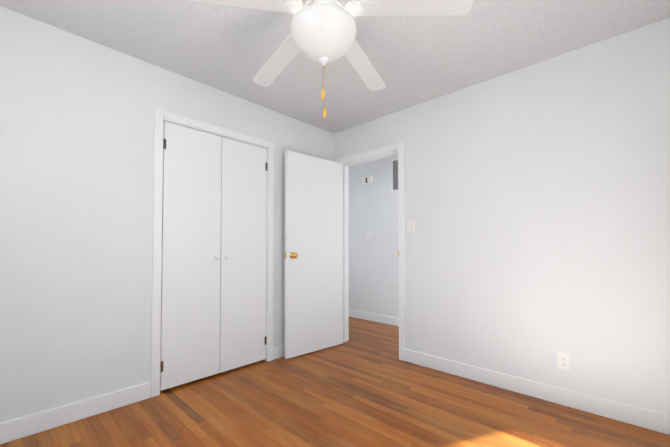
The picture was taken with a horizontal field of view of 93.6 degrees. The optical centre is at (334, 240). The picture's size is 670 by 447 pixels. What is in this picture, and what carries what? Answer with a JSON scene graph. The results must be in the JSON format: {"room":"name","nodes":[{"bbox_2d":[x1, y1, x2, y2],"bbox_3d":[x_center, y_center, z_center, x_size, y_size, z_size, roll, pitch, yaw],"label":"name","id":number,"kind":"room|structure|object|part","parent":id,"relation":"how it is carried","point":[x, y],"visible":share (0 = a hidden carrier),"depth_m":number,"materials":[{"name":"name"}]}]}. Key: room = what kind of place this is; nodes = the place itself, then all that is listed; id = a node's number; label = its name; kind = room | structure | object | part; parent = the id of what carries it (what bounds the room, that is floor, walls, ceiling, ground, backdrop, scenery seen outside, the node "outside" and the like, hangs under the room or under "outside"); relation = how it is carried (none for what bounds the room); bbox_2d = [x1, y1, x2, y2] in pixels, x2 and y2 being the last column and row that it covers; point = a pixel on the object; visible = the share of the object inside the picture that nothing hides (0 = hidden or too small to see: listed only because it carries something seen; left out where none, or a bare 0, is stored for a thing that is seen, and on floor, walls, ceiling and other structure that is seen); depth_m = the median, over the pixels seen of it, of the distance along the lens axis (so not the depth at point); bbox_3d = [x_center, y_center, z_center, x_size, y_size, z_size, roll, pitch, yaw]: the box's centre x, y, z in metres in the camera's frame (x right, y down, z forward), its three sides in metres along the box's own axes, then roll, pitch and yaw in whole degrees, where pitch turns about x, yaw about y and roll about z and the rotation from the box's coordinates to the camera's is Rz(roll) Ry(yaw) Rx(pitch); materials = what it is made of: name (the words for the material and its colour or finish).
{"room":"empty bedroom","nodes":[
{"label":"empty bedroom","id":0,"kind":"room"},
{"bbox_2d":[0,6,332,422],"bbox_3d":[-1.203,-0.081,2.542,0.120,2.440,3.560,-1,-2,43],"label":"wall","id":1,"kind":"structure","parent":0,"point":[76,163],"depth_m":2.02,"materials":[{"name":"paint"}]},
{"bbox_2d":[0,382,150,443],"bbox_3d":[-1.803,1.064,1.781,0.014,0.115,1.367,-1,-2,43],"label":"baseboard","id":2,"kind":"structure","parent":1,"relation":"attached to","point":[21,427],"depth_m":1.95,"materials":[{"name":"white paint"}]},
{"bbox_2d":[160,121,221,390],"bbox_3d":[-1.136,0.106,2.523,0.065,2.022,0.462,-1,-2,43],"label":"closet door","id":3,"kind":"structure","parent":1,"relation":"in","point":[190,285],"depth_m":2.51,"materials":[{"name":"white paint"}]},
{"bbox_2d":[151,108,273,397],"bbox_3d":[-1.018,0.109,2.733,0.124,2.070,0.972,-1,-2,43],"label":"door frame","id":4,"kind":"structure","parent":1,"relation":"attached to","point":[266,215],"depth_m":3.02,"materials":[{"name":"white paint"}]},
{"bbox_2d":[220,137,266,372],"bbox_3d":[-0.815,0.114,2.863,0.065,2.022,0.462,-1,-2,43],"label":"closet door","id":5,"kind":"structure","parent":1,"relation":"in","point":[243,339],"depth_m":2.85,"materials":[{"name":"white paint"}]},
{"bbox_2d":[273,345,283,359],"bbox_3d":[-0.307,1.101,3.361,0.020,0.115,0.859,-1,-2,43],"label":"baseboard","id":6,"kind":"structure","parent":1,"relation":"attached to","point":[278,351],"depth_m":3.09,"materials":[{"name":"white paint"}]},
{"bbox_2d":[0,317,669,446],"bbox_3d":[-0.349,1.188,2.476,4.610,0.100,4.680,-1,-2,43],"label":"floor","id":7,"kind":"structure","parent":0,"point":[363,386],"depth_m":2.04,"materials":[{"name":"brown wood"}]},
{"bbox_2d":[0,0,669,133],"bbox_3d":[-0.349,-1.351,2.536,4.610,0.100,4.680,-1,-2,43],"label":"ceiling","id":8,"kind":"structure","parent":0,"point":[413,60],"depth_m":2.08,"materials":[{"name":"white paint"}]},
{"bbox_2d":[188,0,472,117],"bbox_3d":[-0.069,-0.953,1.543,1.248,0.743,1.268,-1,-2,43],"label":"ceiling fan","id":9,"kind":"object","parent":8,"relation":"hanging from","point":[323,32],"visible":1,"depth_m":1.44,"materials":[{"name":"white"}]},
{"bbox_3d":[-0.055,-0.943,1.505,0.316,0.154,0.316,-1,-2,43],"label":"lamp shade","id":10,"kind":"part","parent":9,"relation":"part of","materials":[{"name":"white glass"}]},
{"bbox_2d":[348,155,398,317],"bbox_3d":[1.216,-0.043,4.163,4.610,2.440,0.120,-1,-2,43],"label":"wall","id":11,"kind":"structure","parent":0,"point":[373,271],"depth_m":4.68,"materials":[{"name":"paint"}]},
{"bbox_2d":[362,176,372,184],"bbox_3d":[0.490,-0.909,4.748,0.170,0.110,0.056,-1,-2,43],"label":"door chime","id":12,"kind":"object","parent":11,"relation":"attached to","point":[368,180],"visible":1,"depth_m":4.71,"materials":[{"name":"white plastic"}]},
{"bbox_2d":[367,231,370,238],"bbox_3d":[0.504,-0.089,4.743,0.070,0.115,0.016,-1,-2,43],"label":"switch plate","id":13,"kind":"object","parent":11,"relation":"attached to","point":[368,234],"visible":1,"depth_m":4.74,"materials":[{"name":"white plastic"}]},
{"bbox_2d":[349,309,398,325],"bbox_3d":[1.170,1.118,4.088,4.370,0.115,0.014,-1,-2,43],"label":"baseboard","id":14,"kind":"structure","parent":11,"relation":"attached to","point":[384,319],"depth_m":4.63,"materials":[{"name":"white paint"}]},
{"bbox_2d":[391,158,397,191],"bbox_3d":[0.942,-0.928,4.353,0.380,0.460,0.010,-1,-2,43],"label":"air vent","id":15,"kind":"object","parent":11,"relation":"in","point":[394,175],"visible":0.29,"depth_m":4.45,"materials":[{"name":"grey metal"}]},
{"bbox_2d":[333,18,669,414],"bbox_3d":[0.447,-0.062,3.349,4.610,2.440,0.120,-1,-2,43],"label":"wall","id":16,"kind":"structure","parent":0,"point":[537,202],"depth_m":2.24,"materials":[{"name":"paint"}]},
{"bbox_2d":[284,150,342,358],"bbox_3d":[-0.199,0.131,3.323,0.768,2.030,0.173,1,-2,-42],"label":"door","id":17,"kind":"structure","parent":16,"relation":"in","point":[313,320],"depth_m":3.27,"materials":[{"name":"white paint"}]},
{"bbox_2d":[336,142,404,360],"bbox_3d":[0.390,0.124,3.399,0.802,2.070,0.124,-1,-2,43],"label":"door frame","id":18,"kind":"structure","parent":16,"relation":"attached to","point":[345,236],"depth_m":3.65,"materials":[{"name":"white paint"}]},
{"bbox_2d":[408,220,414,231],"bbox_3d":[0.724,-0.140,2.996,0.070,0.115,0.016,-1,-2,43],"label":"switch plate","id":19,"kind":"object","parent":16,"relation":"attached to","point":[411,225],"visible":1,"depth_m":2.99,"materials":[{"name":"white plastic"}]},
{"bbox_2d":[404,349,669,434],"bbox_3d":[1.322,1.079,2.405,1.797,0.115,0.014,-1,-2,43],"label":"baseboard","id":20,"kind":"structure","parent":16,"relation":"attached to","point":[630,414],"depth_m":2.20,"materials":[{"name":"white paint"}]},
{"bbox_2d":[557,352,569,370],"bbox_3d":[1.578,0.831,2.173,0.070,0.115,0.007,-1,-2,43],"label":"electrical outlet plate","id":21,"kind":"object","parent":16,"relation":"attached to","point":[563,361],"visible":1,"depth_m":2.17,"materials":[{"name":"white plastic"}]}
]}

